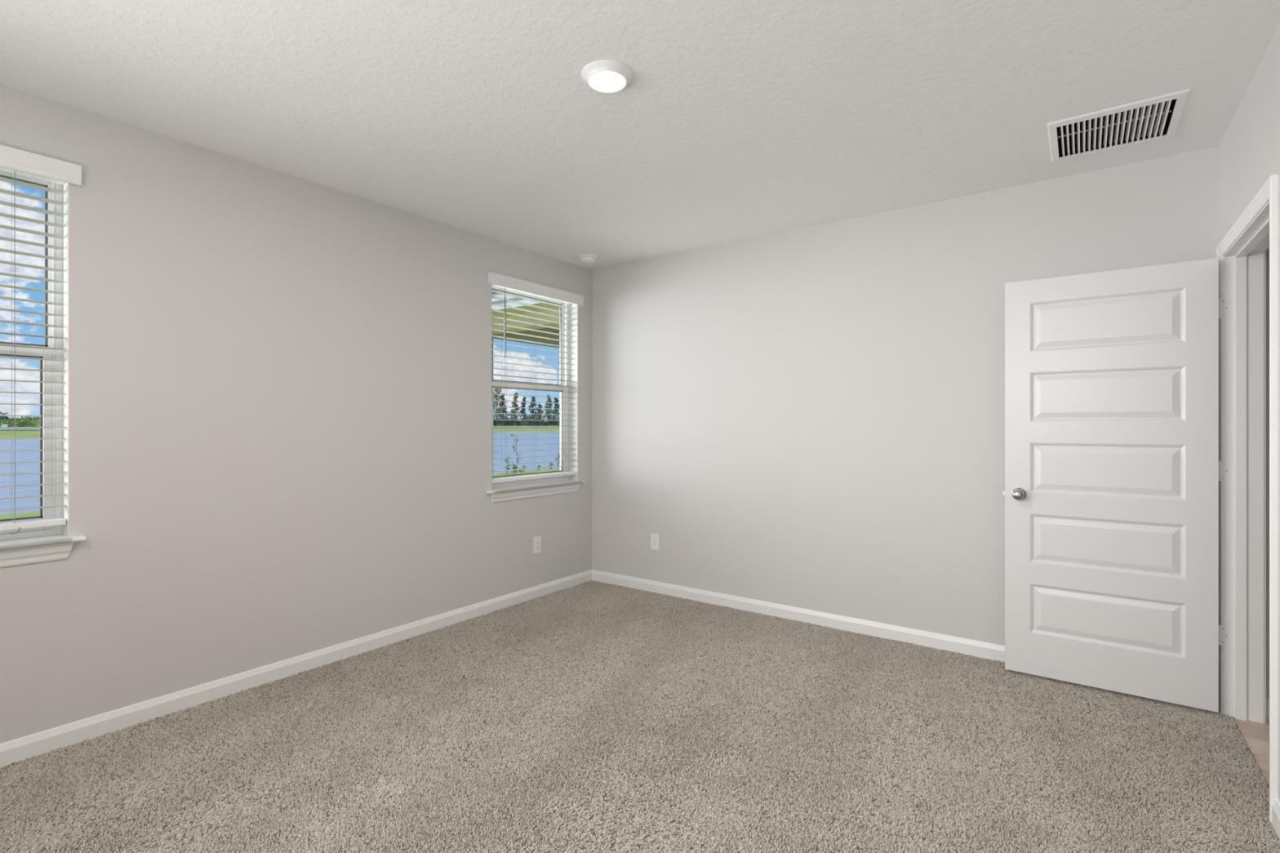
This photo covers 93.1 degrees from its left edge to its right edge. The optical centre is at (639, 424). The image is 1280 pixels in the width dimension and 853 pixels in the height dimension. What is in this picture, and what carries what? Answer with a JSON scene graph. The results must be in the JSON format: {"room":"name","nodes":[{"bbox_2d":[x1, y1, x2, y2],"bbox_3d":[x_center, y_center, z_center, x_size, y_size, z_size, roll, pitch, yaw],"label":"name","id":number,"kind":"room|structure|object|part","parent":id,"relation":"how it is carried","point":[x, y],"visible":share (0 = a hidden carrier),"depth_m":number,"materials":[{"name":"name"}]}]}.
{"room":"empty bedroom","nodes":[
{"label":"empty bedroom","id":0,"kind":"room"},
{"bbox_2d":[0,83,591,743],"bbox_3d":[-1.959,0.023,3.061,0.100,2.654,5.335,0,0,36],"label":"wall","id":1,"kind":"structure","parent":0,"point":[280,383],"depth_m":3.02,"materials":[{"name":"paint"}]},
{"bbox_2d":[0,169,86,567],"bbox_3d":[-2.644,-0.249,2.147,0.222,1.582,0.984,0,0,36],"label":"window","id":2,"kind":"structure","parent":1,"relation":"in","point":[43,544],"depth_m":2.49,"materials":[{"name":"white plastic"}]},
{"bbox_3d":[-2.715,-0.648,2.198,0.027,0.736,0.852,0,0,36],"label":"sash","id":3,"kind":"part","parent":2,"relation":"part of","materials":[{"name":"white plastic"}]},
{"bbox_3d":[-2.688,0.058,2.179,0.030,0.747,0.852,0,0,36],"label":"sash","id":4,"kind":"part","parent":2,"relation":"part of","materials":[{"name":"white plastic"}]},
{"bbox_2d":[0,144,81,533],"bbox_3d":[-2.609,-0.319,2.121,0.118,1.482,0.960,0,0,36],"label":"window blind","id":5,"kind":"object","parent":2,"relation":"attached to","point":[12,160],"visible":1,"depth_m":2.39,"materials":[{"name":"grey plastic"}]},
{"bbox_3d":[-2.453,-0.296,2.376,0.054,1.407,0.007,0,0,36],"label":"ladder cord","id":6,"kind":"part","parent":5,"relation":"part of","materials":[{"name":"white fabric"}]},
{"bbox_3d":[-2.628,0.396,2.135,0.060,0.022,0.886,0,0,36],"label":"rail","id":7,"kind":"part","parent":5,"relation":"part of","materials":[{"name":"white plastic"}]},
{"bbox_3d":[-2.611,0.465,2.123,0.140,0.019,0.984,0,0,36],"label":"sill","id":8,"kind":"part","parent":2,"relation":"part of","materials":[{"name":"white wood"}]},
{"bbox_2d":[0,569,591,767],"bbox_3d":[-1.913,1.264,3.027,0.014,0.095,5.135,0,0,36],"label":"baseboard","id":9,"kind":"structure","parent":1,"relation":"attached to","point":[16,750],"depth_m":2.98,"materials":[{"name":"white wood"}]},
{"bbox_2d":[486,285,585,502],"bbox_3d":[-0.825,-0.249,4.638,0.222,1.582,0.983,0,0,36],"label":"window","id":10,"kind":"structure","parent":1,"relation":"in","point":[535,487],"depth_m":4.97,"materials":[{"name":"white plastic"}]},
{"bbox_3d":[-0.896,-0.648,4.689,0.027,0.736,0.851,0,0,36],"label":"sash","id":11,"kind":"part","parent":10,"relation":"part of","materials":[{"name":"white plastic"}]},
{"bbox_3d":[-0.870,0.058,4.670,0.030,0.747,0.851,0,0,36],"label":"sash","id":12,"kind":"part","parent":10,"relation":"part of","materials":[{"name":"white plastic"}]},
{"bbox_2d":[488,271,583,482],"bbox_3d":[-0.790,-0.319,4.613,0.118,1.482,0.959,0,0,36],"label":"window blind","id":13,"kind":"object","parent":10,"relation":"attached to","point":[497,280],"visible":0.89,"depth_m":4.53,"materials":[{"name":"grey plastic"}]},
{"bbox_3d":[-0.982,-0.296,4.391,0.054,1.407,0.007,0,0,36],"label":"ladder cord","id":14,"kind":"part","parent":13,"relation":"part of","materials":[{"name":"white fabric"}]},
{"bbox_3d":[-0.810,0.396,4.627,0.060,0.022,0.885,0,0,36],"label":"rail","id":15,"kind":"part","parent":13,"relation":"part of","materials":[{"name":"white plastic"}]},
{"bbox_3d":[-0.634,-0.296,4.867,0.054,1.407,0.007,0,0,36],"label":"ladder cord","id":16,"kind":"part","parent":13,"relation":"part of","materials":[{"name":"white fabric"}]},
{"bbox_3d":[-0.793,0.465,4.614,0.140,0.019,0.983,0,0,36],"label":"sill","id":17,"kind":"part","parent":10,"relation":"part of","materials":[{"name":"white wood"}]},
{"bbox_2d":[533,536,541,554],"bbox_3d":[-0.777,0.908,4.588,0.009,0.124,0.078,0,0,36],"label":"wall outlet","id":18,"kind":"object","parent":1,"relation":"attached to","point":[536,540],"visible":1,"depth_m":4.58,"materials":[{"name":"white plastic"}]},
{"bbox_2d":[535,540,539,550],"bbox_3d":[-0.775,0.908,4.586,0.003,0.068,0.033,0,0,36],"label":"receptacle","id":19,"kind":"object","parent":18,"relation":"attached to","point":[537,542],"depth_m":4.58,"materials":[{"name":"grey plastic"}]},
{"bbox_2d":[0,0,1279,270],"bbox_3d":[-0.353,-1.310,1.889,4.077,0.012,5.335,0,0,36],"label":"ceiling","id":20,"kind":"structure","parent":0,"point":[735,120],"depth_m":2.36,"materials":[{"name":"white paint"}]},
{"bbox_2d":[577,253,597,264],"bbox_3d":[-0.403,-1.280,4.702,0.150,0.049,0.150,0,0,36],"label":"smoke detector","id":21,"kind":"object","parent":20,"relation":"attached to","point":[588,259],"visible":1,"depth_m":4.66,"materials":[{"name":"white plastic"}]},
{"bbox_3d":[-0.403,-1.298,4.702,0.150,0.012,0.150,0,0,36],"label":"mounting plate","id":22,"kind":"part","parent":21,"relation":"part of","materials":[{"name":"white plastic"}]},
{"bbox_2d":[581,59,633,93],"bbox_3d":[-0.122,-1.288,2.262,0.193,0.033,0.193,0,0,36],"label":"recessed light","id":23,"kind":"object","parent":20,"relation":"in","point":[606,76],"visible":1,"depth_m":2.22,"materials":[{"name":"white plastic"}]},
{"bbox_2d":[1047,88,1190,162],"bbox_3d":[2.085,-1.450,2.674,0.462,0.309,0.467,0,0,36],"label":"ceiling vent","id":24,"kind":"object","parent":20,"relation":"in","point":[1152,116],"visible":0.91,"depth_m":2.69,"materials":[{"name":"white metal"}]},
{"bbox_2d":[0,608,1279,852],"bbox_3d":[0.096,1.334,1.562,5.187,0.052,5.335,0,0,36],"label":"floor","id":25,"kind":"structure","parent":0,"point":[709,608],"depth_m":2.30,"materials":[{"name":"beige carpet"}]},
{"bbox_2d":[0,580,1279,852],"bbox_3d":[-0.086,1.305,2.243,3.886,0.023,4.250,0,0,36],"label":"carpet","id":26,"kind":"object","parent":25,"relation":"on","point":[776,658],"visible":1,"depth_m":2.36,"materials":[{"name":"beige carpet"}]},
{"bbox_2d":[591,146,1218,645],"bbox_3d":[1.229,0.023,3.975,3.972,2.654,0.100,0,0,36],"label":"wall","id":27,"kind":"structure","parent":0,"point":[812,418],"depth_m":3.84,"materials":[{"name":"paint"}]},
{"bbox_2d":[650,533,658,550],"bbox_3d":[0.115,0.912,4.720,0.078,0.124,0.009,0,0,36],"label":"wall outlet","id":28,"kind":"object","parent":27,"relation":"attached to","point":[654,537],"visible":1,"depth_m":4.72,"materials":[{"name":"white plastic"}]},
{"bbox_2d":[653,537,656,546],"bbox_3d":[0.114,0.912,4.718,0.033,0.068,0.003,0,0,36],"label":"receptacle","id":29,"kind":"object","parent":28,"relation":"attached to","point":[654,539],"depth_m":4.72,"materials":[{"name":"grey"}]},
{"bbox_2d":[591,569,1004,662],"bbox_3d":[1.147,1.264,3.964,3.852,0.095,0.014,0,0,36],"label":"baseboard","id":30,"kind":"structure","parent":27,"relation":"attached to","point":[980,649],"depth_m":3.94,"materials":[{"name":"white wood"}]},
{"bbox_2d":[1218,21,1279,801],"bbox_3d":[1.243,0.023,0.724,0.125,2.654,5.135,0,0,36],"label":"wall","id":31,"kind":"structure","parent":0,"point":[1249,149],"depth_m":2.18,"materials":[{"name":"paint"}]},
{"bbox_2d":[1002,257,1229,712],"bbox_3d":[2.273,0.269,2.954,0.871,2.030,0.167,0,0,36],"label":"door","id":32,"kind":"structure","parent":31,"relation":"in","point":[1113,470],"depth_m":2.92,"materials":[{"name":"white wood"}]},
{"bbox_3d":[1.952,0.360,3.127,0.065,0.065,0.066,0,0,36],"label":"knob","id":33,"kind":"part","parent":32,"relation":"part of","materials":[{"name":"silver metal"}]},
{"bbox_2d":[1216,173,1277,822],"bbox_3d":[2.423,0.245,2.340,0.160,2.126,0.991,0,0,36],"label":"door frame","id":34,"kind":"structure","parent":31,"relation":"attached to","point":[1241,254],"depth_m":2.68,"materials":[{"name":"white wood"}]},
{"bbox_3d":[2.480,0.245,2.298,0.018,2.126,0.991,0,0,36],"label":"casing","id":35,"kind":"part","parent":34,"relation":"part of","materials":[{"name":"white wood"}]},
{"bbox_2d":[1271,798,1279,839],"bbox_3d":[0.873,1.264,0.336,0.014,0.095,4.073,0,0,36],"label":"baseboard","id":36,"kind":"structure","parent":31,"relation":"attached to","point":[1276,804],"depth_m":1.95,"materials":[{"name":"white wood"}]},
{"bbox_2d":[1266,248,1269,698],"bbox_3d":[3.253,0.023,2.429,1.110,2.654,0.100,0,0,36],"label":"wall","id":37,"kind":"structure","parent":0,"point":[1268,250],"depth_m":2.70,"materials":[{"name":"paint"}]},
{"bbox_2d":[1266,697,1269,719],"bbox_3d":[3.220,1.264,2.383,1.108,0.095,0.014,0,0,36],"label":"baseboard","id":38,"kind":"structure","parent":37,"relation":"attached to","point":[1267,699],"depth_m":2.69,"materials":[{"name":"white wood"}]},
{"label":"outside","id":39,"kind":"structure","parent":0,"visible":0},
{"bbox_2d":[0,426,559,438],"bbox_3d":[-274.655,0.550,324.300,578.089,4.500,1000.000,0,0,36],"label":"bank","id":40,"kind":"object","parent":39,"point":[24,433],"visible":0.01,"depth_m":109.94,"materials":[{"name":"green plant"}]},
{"bbox_2d":[0,418,13,423],"bbox_3d":[-130.937,-0.341,122.341,4.500,2.382,6.812,0,0,36],"label":"bush","id":41,"kind":"object","parent":40,"relation":"on","point":[2,421],"visible":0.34,"depth_m":123.33,"materials":[{"name":"green plant"}]},
{"bbox_2d":[0,411,20,421],"bbox_3d":[-172.513,-1.600,163.344,6.083,4.900,7.853,0,0,36],"label":"bush","id":42,"kind":"object","parent":40,"relation":"on","point":[6,418],"visible":0.33,"depth_m":163.79,"materials":[{"name":"green plant"}]},
{"bbox_2d":[0,422,35,428],"bbox_3d":[-124.772,0.126,120.704,4.548,1.549,6.546,0,0,36],"label":"bush","id":43,"kind":"object","parent":40,"relation":"on","point":[18,424],"visible":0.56,"depth_m":120.77,"materials":[{"name":"green plant"}]},
{"bbox_2d":[12,416,39,428],"bbox_3d":[-130.911,-0.739,132.581,6.539,3.177,10.496,0,0,36],"label":"mound","id":44,"kind":"object","parent":40,"relation":"on","point":[37,420],"visible":0.27,"depth_m":130.27,"materials":[{"name":"green plant"}]},
{"bbox_2d":[16,416,38,420],"bbox_3d":[-208.487,-1.307,206.494,6.872,4.314,9.218,0,0,36],"label":"bush","id":45,"kind":"object","parent":40,"relation":"on","point":[22,416],"visible":0.08,"depth_m":205.64,"materials":[{"name":"green plant"}]},
{"bbox_2d":[493,388,504,426],"bbox_3d":[-56.959,-7.806,241.625,6.775,17.226,7.012,0,0,36],"label":"tree","id":46,"kind":"object","parent":40,"relation":"on","point":[495,389],"visible":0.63,"depth_m":241.83,"materials":[{"name":"green plant"}]},
{"bbox_2d":[494,417,504,426],"bbox_3d":[-61.814,-1.230,266.843,5.856,4.159,8.377,0,0,36],"label":"hedge","id":47,"kind":"object","parent":40,"relation":"on","point":[499,422],"visible":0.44,"depth_m":264.14,"materials":[{"name":"green plant"}]},
{"bbox_2d":[498,393,510,426],"bbox_3d":[-55.898,-6.086,249.149,5.237,13.788,4.695,0,0,36],"label":"tree","id":48,"kind":"object","parent":40,"relation":"on","point":[503,396],"visible":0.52,"depth_m":248.84,"materials":[{"name":"green plant"}]},
{"bbox_2d":[503,418,521,426],"bbox_3d":[-55.211,-1.095,262.055,5.742,3.891,8.584,0,0,36],"label":"hedge","id":49,"kind":"object","parent":40,"relation":"on","point":[510,423],"visible":0.68,"depth_m":259.83,"materials":[{"name":"green plant"}]},
{"bbox_2d":[509,392,521,426],"bbox_3d":[-50.590,-6.213,246.137,4.921,14.031,3.968,0,0,36],"label":"tree","id":50,"kind":"object","parent":40,"relation":"on","point":[514,404],"visible":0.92,"depth_m":245.76,"materials":[{"name":"green plant"}]},
{"bbox_2d":[519,396,528,426],"bbox_3d":[-48.504,-5.549,253.982,3.668,12.709,4.245,0,0,36],"label":"tree","id":51,"kind":"object","parent":40,"relation":"on","point":[522,411],"visible":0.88,"depth_m":253.31,"materials":[{"name":"green plant"}]},
{"bbox_2d":[518,417,531,426],"bbox_3d":[-52.298,-1.399,279.144,6.505,4.498,8.457,0,0,36],"label":"hedge","id":52,"kind":"object","parent":40,"relation":"on","point":[527,423],"visible":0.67,"depth_m":276.11,"materials":[{"name":"green plant"}]},
{"bbox_2d":[528,396,537,426],"bbox_3d":[-46.296,-6.007,262.295,6.134,13.616,5.642,0,0,36],"label":"tree","id":53,"kind":"object","parent":40,"relation":"on","point":[532,404],"visible":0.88,"depth_m":261.58,"materials":[{"name":"green plant"}]},
{"bbox_2d":[530,418,547,426],"bbox_3d":[-45.765,-1.152,274.632,5.736,4.003,8.478,0,0,36],"label":"hedge","id":54,"kind":"object","parent":40,"relation":"on","point":[535,424],"visible":0.54,"depth_m":272.30,"materials":[{"name":"green plant"}]},
{"bbox_2d":[534,404,545,426],"bbox_3d":[-42.349,-4.125,257.608,3.899,9.881,4.216,0,0,36],"label":"tree","id":55,"kind":"object","parent":40,"relation":"on","point":[540,416],"visible":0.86,"depth_m":257.37,"materials":[{"name":"green plant"}]},
{"bbox_2d":[544,395,553,426],"bbox_3d":[-40.555,-6.211,265.714,6.048,14.034,5.076,0,0,36],"label":"tree","id":56,"kind":"object","parent":40,"relation":"on","point":[550,405],"visible":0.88,"depth_m":265.15,"materials":[{"name":"green plant"}]},
{"bbox_2d":[546,419,556,426],"bbox_3d":[-42.212,-0.965,293.099,5.616,3.630,8.412,0,0,36],"label":"hedge","id":57,"kind":"object","parent":40,"relation":"on","point":[553,423],"visible":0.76,"depth_m":290.78,"materials":[{"name":"green plant"}]},
{"bbox_2d":[551,397,559,426],"bbox_3d":[-37.932,-5.823,274.668,4.697,13.256,5.486,0,0,36],"label":"tree","id":58,"kind":"object","parent":40,"relation":"on","point":[555,411],"visible":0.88,"depth_m":274.03,"materials":[{"name":"green plant"}]},
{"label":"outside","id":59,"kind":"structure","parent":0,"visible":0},
{"bbox_2d":[0,432,559,515],"bbox_3d":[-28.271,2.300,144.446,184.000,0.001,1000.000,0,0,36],"label":"lake","id":60,"kind":"structure","parent":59,"point":[20,456],"depth_m":38.89,"materials":[{"name":"liquid"}]},
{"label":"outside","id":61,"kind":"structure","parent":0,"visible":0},
{"bbox_2d":[0,468,559,519],"bbox_3d":[5.852,2.020,26.680,15.407,1.160,130.000,0,0,36],"label":"lawn","id":62,"kind":"structure","parent":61,"point":[33,513],"depth_m":9.98,"materials":[{"name":"green plant"}]},
{"bbox_2d":[504,455,511,472],"bbox_3d":[-3.919,1.186,18.033,0.248,0.570,0.223,0,0,36],"label":"young plant","id":63,"kind":"object","parent":62,"relation":"on","point":[508,461],"visible":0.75,"depth_m":18.00,"materials":[{"name":"green plant"}]},
{"bbox_2d":[509,465,518,474],"bbox_3d":[-3.649,1.322,17.564,0.358,0.325,0.183,0,0,36],"label":"young plant","id":64,"kind":"object","parent":62,"relation":"on","point":[513,467],"visible":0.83,"depth_m":17.52,"materials":[{"name":"green plant"}]},
{"bbox_2d":[510,434,521,472],"bbox_3d":[-3.772,0.867,18.427,0.342,1.208,0.373,0,0,-14],"label":"young plant","id":65,"kind":"object","parent":62,"relation":"on","point":[511,434],"visible":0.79,"depth_m":18.42,"materials":[{"name":"green plant"}]},
{"bbox_2d":[491,292,559,476],"bbox_3d":[-0.065,-0.470,8.417,2.910,3.860,4.880,0,0,36],"label":"roof","id":66,"kind":"structure","parent":62,"relation":"on","point":[495,294],"depth_m":6.87,"materials":[{"name":"paint"}]},
{"bbox_3d":[-1.950,0.180,7.403,0.220,2.560,0.220,0,0,36],"label":"post","id":67,"kind":"part","parent":66,"relation":"part of","materials":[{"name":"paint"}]},
{"bbox_2d":[555,452,559,467],"bbox_3d":[-2.731,1.187,20.163,0.215,0.567,0.280,0,0,-25],"label":"young plant","id":68,"kind":"object","parent":62,"relation":"on","point":[558,452],"visible":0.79,"depth_m":20.17,"materials":[{"name":"green plant"}]},
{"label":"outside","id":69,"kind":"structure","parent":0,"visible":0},
{"bbox_2d":[0,426,559,430],"bbox_3d":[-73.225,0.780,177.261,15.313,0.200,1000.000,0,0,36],"label":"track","id":70,"kind":"object","parent":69,"point":[493,427],"visible":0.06,"depth_m":203.34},
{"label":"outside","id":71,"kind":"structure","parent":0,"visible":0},
{"bbox_2d":[0,431,527,440],"bbox_3d":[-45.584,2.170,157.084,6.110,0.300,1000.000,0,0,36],"label":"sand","id":72,"kind":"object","parent":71,"point":[495,432],"visible":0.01,"depth_m":168.46,"materials":[{"name":"beige sand"}]}
]}

